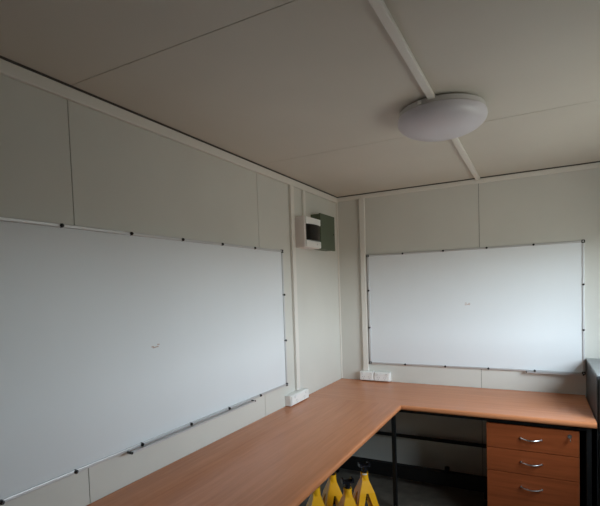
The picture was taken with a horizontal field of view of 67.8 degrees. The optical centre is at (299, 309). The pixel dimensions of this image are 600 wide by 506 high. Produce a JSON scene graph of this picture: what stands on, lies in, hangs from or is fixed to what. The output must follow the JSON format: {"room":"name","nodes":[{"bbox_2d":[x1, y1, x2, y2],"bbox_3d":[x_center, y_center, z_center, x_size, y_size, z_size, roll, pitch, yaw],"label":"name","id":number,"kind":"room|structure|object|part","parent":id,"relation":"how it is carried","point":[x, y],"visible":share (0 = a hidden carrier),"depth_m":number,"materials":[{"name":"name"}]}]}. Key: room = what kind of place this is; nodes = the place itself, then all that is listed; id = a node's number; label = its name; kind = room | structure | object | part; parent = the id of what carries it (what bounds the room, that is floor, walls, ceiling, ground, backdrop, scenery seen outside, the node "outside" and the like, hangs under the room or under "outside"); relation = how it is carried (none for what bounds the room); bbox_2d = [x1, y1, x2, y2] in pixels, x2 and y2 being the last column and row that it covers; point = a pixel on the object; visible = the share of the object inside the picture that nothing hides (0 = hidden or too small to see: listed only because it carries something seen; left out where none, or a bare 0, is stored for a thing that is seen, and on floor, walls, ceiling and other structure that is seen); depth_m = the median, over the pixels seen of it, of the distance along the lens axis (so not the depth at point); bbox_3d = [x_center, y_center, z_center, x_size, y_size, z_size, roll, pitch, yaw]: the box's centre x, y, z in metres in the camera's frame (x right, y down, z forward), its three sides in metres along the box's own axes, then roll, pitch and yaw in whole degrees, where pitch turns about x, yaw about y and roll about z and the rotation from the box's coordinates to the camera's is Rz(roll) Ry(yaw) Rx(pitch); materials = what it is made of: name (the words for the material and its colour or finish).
{"room":"portable site office","nodes":[
{"label":"portable site office","id":0,"kind":"room"},
{"bbox_2d":[0,74,340,505],"bbox_3d":[-0.806,0.320,1.778,0.050,2.300,4.850,-1,3,28],"label":"wall","id":1,"kind":"structure","parent":0,"point":[62,160],"depth_m":2.01,"materials":[{"name":"grey paint"}]},
{"bbox_2d":[0,216,288,504],"bbox_3d":[-0.667,0.127,1.933,0.050,0.923,2.464,-1,3,28],"label":"whiteboard","id":2,"kind":"object","parent":1,"relation":"attached to","point":[113,343],"visible":1,"depth_m":1.82,"materials":[{"name":"plastic"}]},
{"bbox_3d":[-0.697,-0.322,1.920,0.018,0.014,2.456,-1,3,28],"label":"frame rail","id":3,"kind":"part","parent":2,"relation":"part of","materials":[{"name":"silver metal"}]},
{"bbox_3d":[-0.666,0.576,1.962,0.018,0.014,2.456,-1,3,28],"label":"frame rail","id":4,"kind":"part","parent":2,"relation":"part of","materials":[{"name":"silver metal"}]},
{"bbox_2d":[127,400,255,454],"bbox_3d":[-0.488,0.564,2.243,0.032,0.010,0.916,-1,3,28],"label":"tray","id":5,"kind":"object","parent":2,"relation":"on","point":[190,423],"depth_m":2.14,"materials":[{"name":"silver metal"}]},
{"bbox_3d":[-0.110,0.057,3.018,0.018,0.886,0.014,-1,3,28],"label":"frame rail","id":6,"kind":"part","parent":2,"relation":"part of","materials":[{"name":"silver metal"}]},
{"bbox_2d":[0,58,337,203],"bbox_3d":[-0.815,-0.799,1.710,0.016,0.046,4.850,-1,3,28],"label":"trim","id":7,"kind":"structure","parent":1,"relation":"attached to","point":[8,69],"depth_m":1.89,"materials":[{"name":"white"}]},
{"bbox_2d":[288,185,299,389],"bbox_3d":[-0.039,-0.149,3.154,0.020,1.440,0.048,-1,3,28],"label":"duct","id":8,"kind":"object","parent":1,"relation":"attached to","point":[290,187],"visible":1,"depth_m":3.14,"materials":[{"name":"white"}]},
{"bbox_2d":[285,388,308,405],"bbox_3d":[-0.043,0.598,3.094,0.058,0.089,0.337,-1,3,28],"label":"power outlet","id":9,"kind":"object","parent":1,"relation":"attached to","point":[297,396],"visible":1,"depth_m":3.07,"materials":[{"name":"white plastic"}]},
{"bbox_2d":[0,55,599,197],"bbox_3d":[0.220,-0.835,1.159,2.360,0.006,4.850,-1,3,28],"label":"trim","id":10,"kind":"structure","parent":1,"relation":"attached to","point":[1,57],"depth_m":2.25,"materials":[{"name":"grey"}]},
{"bbox_2d":[301,190,305,215],"bbox_3d":[0.027,-0.774,3.292,0.018,0.208,0.035,-1,3,28],"label":"duct","id":11,"kind":"object","parent":1,"relation":"attached to","point":[302,191],"visible":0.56,"depth_m":3.28,"materials":[{"name":"white plastic"}]},
{"bbox_2d":[295,216,320,249],"bbox_3d":[0.069,-0.560,3.271,0.108,0.220,0.246,-1,3,28],"label":"box","id":12,"kind":"object","parent":1,"relation":"attached to","point":[307,229],"visible":0.98,"depth_m":3.18,"materials":[{"name":"white plastic"}]},
{"bbox_3d":[0.107,-0.561,3.262,0.031,0.112,0.222,-1,3,28],"label":"smoked door","id":13,"kind":"part","parent":12,"relation":"part of","materials":[{"name":"black plastic"}]},
{"bbox_2d":[311,213,334,250],"bbox_3d":[0.184,-0.601,3.506,0.091,0.272,0.267,-1,3,28],"label":"junction box","id":14,"kind":"object","parent":1,"relation":"attached to","point":[327,228],"visible":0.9,"depth_m":3.46,"materials":[{"name":"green metal"}]},
{"bbox_3d":[0.212,-0.602,3.491,0.016,0.272,0.267,-1,3,28],"label":"door","id":15,"kind":"part","parent":14,"relation":"part of","materials":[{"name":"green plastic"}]},
{"bbox_2d":[0,0,599,196],"bbox_3d":[0.219,-0.863,1.158,2.460,0.050,4.950,-1,3,28],"label":"ceiling","id":16,"kind":"structure","parent":0,"point":[314,93],"depth_m":1.60,"materials":[{"name":"grey"}]},
{"bbox_2d":[368,0,434,99],"bbox_3d":[-0.198,-0.782,0.443,0.030,0.018,3.190,-1,3,28],"label":"duct","id":17,"kind":"object","parent":16,"relation":"attached to","point":[380,8],"visible":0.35,"depth_m":1.41,"materials":[{"name":"white"}]},
{"bbox_2d":[398,93,487,141],"bbox_3d":[0.629,-0.833,1.989,0.381,0.116,0.381,-1,3,28],"label":"ceiling light","id":18,"kind":"object","parent":16,"relation":"attached to","point":[444,117],"visible":1,"depth_m":1.87,"materials":[{"name":"grey plastic"}]},
{"bbox_2d":[451,138,479,179],"bbox_3d":[1.002,-0.928,2.711,0.032,0.018,1.333,-1,3,28],"label":"duct","id":19,"kind":"object","parent":16,"relation":"attached to","point":[456,141],"visible":0.56,"depth_m":2.69,"materials":[{"name":"white"}]},
{"bbox_2d":[299,468,486,505],"bbox_3d":[0.299,1.488,1.267,2.460,0.060,4.950,-1,3,28],"label":"floor","id":20,"kind":"structure","parent":0,"point":[410,492],"depth_m":3.28,"materials":[{"name":"black carpet"}]},
{"bbox_2d":[306,486,324,505],"bbox_3d":[0.099,1.198,2.667,0.196,0.403,0.196,-3,3,-12],"label":"stand","id":21,"kind":"object","parent":20,"relation":"on","point":[315,499],"visible":0.59,"depth_m":2.64,"materials":[{"name":"yellow paint"}]},
{"bbox_2d":[322,469,341,505],"bbox_3d":[0.214,1.198,2.915,0.196,0.373,0.196,-3,3,-12],"label":"stand","id":22,"kind":"object","parent":20,"relation":"on","point":[331,494],"visible":0.73,"depth_m":2.88,"materials":[{"name":"yellow paint"}]},
{"bbox_3d":[0.175,1.291,2.847,0.063,0.184,0.098,-1,3,28],"label":"leg","id":23,"kind":"part","parent":22,"relation":"part of","materials":[{"name":"yellow paint"}]},
{"bbox_2d":[87,378,596,505],"bbox_3d":[0.487,1.042,2.214,1.805,0.730,2.947,-1,3,28],"label":"desk","id":24,"kind":"object","parent":20,"relation":"on","point":[282,457],"visible":0.84,"depth_m":2.55,"materials":[{"name":"brown wood"}]},
{"bbox_3d":[0.645,1.015,3.049,0.026,0.696,0.026,-1,3,28],"label":"leg","id":25,"kind":"part","parent":24,"relation":"part of","materials":[{"name":"black metal"}]},
{"bbox_3d":[1.157,1.022,3.466,1.698,0.024,0.024,-1,3,28],"label":"rail","id":26,"kind":"part","parent":24,"relation":"part of","materials":[{"name":"black metal"}]},
{"bbox_3d":[1.779,0.988,2.800,0.025,0.696,0.645,-1,3,28],"label":"panel","id":27,"kind":"part","parent":24,"relation":"part of","materials":[{"name":"black metal"}]},
{"bbox_2d":[338,476,356,505],"bbox_3d":[0.293,1.207,2.723,0.196,0.366,0.196,-3,3,-12],"label":"stand","id":28,"kind":"object","parent":20,"relation":"on","point":[347,499],"visible":1,"depth_m":2.70,"materials":[{"name":"yellow paint"}]},
{"bbox_2d":[352,461,378,505],"bbox_3d":[0.428,1.191,2.954,0.196,0.368,0.196,-3,3,-12],"label":"stand","id":29,"kind":"object","parent":20,"relation":"on","point":[363,491],"visible":0.98,"depth_m":2.92,"materials":[{"name":"yellow paint"}]},
{"bbox_3d":[0.359,1.282,3.001,0.098,0.174,0.063,-1,3,28],"label":"leg","id":30,"kind":"part","parent":29,"relation":"part of","materials":[{"name":"yellow paint"}]},
{"bbox_3d":[0.389,1.286,2.887,0.063,0.174,0.098,-1,3,28],"label":"leg","id":31,"kind":"part","parent":29,"relation":"part of","materials":[{"name":"yellow paint"}]},
{"bbox_3d":[0.427,1.142,2.952,0.034,0.226,0.033,-1,3,28],"label":"ratchet post","id":32,"kind":"part","parent":29,"relation":"part of","materials":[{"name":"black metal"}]},
{"bbox_3d":[0.473,1.277,3.030,0.063,0.174,0.098,-1,3,28],"label":"leg","id":33,"kind":"part","parent":29,"relation":"part of","materials":[{"name":"yellow paint"}]},
{"bbox_3d":[0.503,1.281,2.917,0.098,0.174,0.063,-1,3,28],"label":"leg","id":34,"kind":"part","parent":29,"relation":"part of","materials":[{"name":"yellow paint"}]},
{"bbox_2d":[486,421,579,505],"bbox_3d":[1.498,1.004,2.888,0.490,0.674,0.575,-1,3,28],"label":"drawer pedestal","id":35,"kind":"object","parent":20,"relation":"on","point":[528,465],"visible":0.94,"depth_m":2.66,"materials":[{"name":"brown wood"}]},
{"bbox_3d":[1.374,1.066,2.652,0.121,0.015,0.036,-1,3,28],"label":"handle","id":36,"kind":"part","parent":35,"relation":"part of","materials":[{"name":"silver metal"}]},
{"bbox_3d":[1.369,0.914,2.645,0.121,0.015,0.036,-1,3,28],"label":"handle","id":37,"kind":"part","parent":35,"relation":"part of","materials":[{"name":"silver metal"}]},
{"bbox_3d":[1.364,0.768,2.638,0.121,0.015,0.036,-1,3,28],"label":"handle","id":38,"kind":"part","parent":35,"relation":"part of","materials":[{"name":"silver metal"}]},
{"bbox_3d":[1.375,0.769,2.661,0.490,0.147,0.018,-1,3,28],"label":"drawer","id":39,"kind":"part","parent":35,"relation":"part of","materials":[{"name":"brown wood"}]},
{"bbox_3d":[1.388,1.145,2.679,0.490,0.310,0.018,-1,3,28],"label":"drawer","id":40,"kind":"part","parent":35,"relation":"part of","materials":[{"name":"brown wood"}]},
{"bbox_3d":[1.381,0.916,2.668,0.490,0.140,0.018,-1,3,28],"label":"drawer","id":41,"kind":"part","parent":35,"relation":"part of","materials":[{"name":"brown wood"}]},
{"bbox_2d":[586,358,599,505],"bbox_3d":[2.027,0.839,2.688,0.460,0.986,0.649,-1,3,28],"label":"filing cabinet","id":42,"kind":"object","parent":20,"relation":"on","point":[592,364],"visible":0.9,"depth_m":2.63,"materials":[{"name":"grey metal"}]},
{"bbox_3d":[1.877,0.537,2.411,0.436,0.303,0.018,-1,3,28],"label":"drawer","id":43,"kind":"part","parent":42,"relation":"part of","materials":[{"name":"grey metal"}]},
{"bbox_3d":[1.887,0.850,2.425,0.436,0.303,0.018,-1,3,28],"label":"drawer","id":44,"kind":"part","parent":42,"relation":"part of","materials":[{"name":"grey metal"}]},
{"bbox_2d":[337,168,599,476],"bbox_3d":[1.405,0.171,3.373,2.460,2.300,0.050,-1,3,28],"label":"wall","id":45,"kind":"structure","parent":0,"point":[564,206],"depth_m":3.44,"materials":[{"name":"grey paint"}]},
{"bbox_2d":[336,204,342,377],"bbox_3d":[0.342,-0.157,3.881,0.012,1.517,0.012,-1,3,28],"label":"trim","id":46,"kind":"structure","parent":45,"relation":"attached to","point":[336,204],"depth_m":3.87,"materials":[{"name":"white"}]},
{"bbox_2d":[359,198,368,370],"bbox_3d":[0.540,-0.205,3.766,0.046,1.448,0.024,-1,3,28],"label":"duct","id":47,"kind":"object","parent":45,"relation":"attached to","point":[361,201],"visible":1,"depth_m":3.75,"materials":[{"name":"white"}]},
{"bbox_2d":[360,370,374,380],"bbox_3d":[0.570,0.557,3.782,0.121,0.076,0.055,-1,3,28],"label":"power outlet","id":48,"kind":"object","parent":45,"relation":"attached to","point":[364,375],"visible":0.96,"depth_m":3.76,"materials":[{"name":"white plastic"}]},
{"bbox_3d":[0.560,0.558,3.764,0.111,0.066,0.008,-1,3,28],"label":"plate","id":49,"kind":"part","parent":48,"relation":"part of","materials":[{"name":"white plastic"}]},
{"bbox_2d":[374,371,390,381],"bbox_3d":[0.686,0.556,3.720,0.134,0.074,0.055,-1,3,28],"label":"power outlet","id":50,"kind":"object","parent":45,"relation":"attached to","point":[378,376],"visible":1,"depth_m":3.70,"materials":[{"name":"white plastic"}]},
{"bbox_3d":[0.676,0.558,3.702,0.124,0.064,0.008,-1,3,28],"label":"plate","id":51,"kind":"part","parent":50,"relation":"part of","materials":[{"name":"white plastic"}]},
{"bbox_2d":[337,162,599,201],"bbox_3d":[1.358,-0.953,3.288,2.344,0.034,0.016,-1,3,28],"label":"trim","id":52,"kind":"structure","parent":45,"relation":"attached to","point":[591,165],"depth_m":3.31,"materials":[{"name":"white"}]},
{"bbox_2d":[366,240,585,375],"bbox_3d":[1.249,-0.007,3.387,1.548,0.922,0.050,-1,3,28],"label":"whiteboard","id":53,"kind":"object","parent":45,"relation":"attached to","point":[521,307],"visible":1,"depth_m":3.34,"materials":[{"name":"plastic"}]},
{"bbox_3d":[0.583,-0.002,3.759,0.014,0.885,0.018,-1,3,28],"label":"frame rail","id":54,"kind":"part","parent":53,"relation":"part of","materials":[{"name":"silver metal"}]},
{"bbox_3d":[1.241,-0.457,3.380,1.540,0.014,0.018,-1,3,28],"label":"frame rail","id":55,"kind":"part","parent":53,"relation":"part of","materials":[{"name":"silver metal"}]},
{"bbox_3d":[1.272,0.441,3.422,1.540,0.014,0.018,-1,3,28],"label":"frame rail","id":56,"kind":"part","parent":53,"relation":"part of","materials":[{"name":"silver metal"}]},
{"bbox_2d":[526,371,583,375],"bbox_3d":[1.777,0.444,3.125,0.354,0.010,0.032,-1,3,28],"label":"tray","id":57,"kind":"object","parent":53,"relation":"on","point":[581,373],"depth_m":3.11,"materials":[{"name":"silver metal"}]},
{"bbox_3d":[1.930,-0.014,3.043,0.014,0.885,0.018,-1,3,28],"label":"frame rail","id":58,"kind":"part","parent":53,"relation":"part of","materials":[{"name":"silver metal"}]}
]}

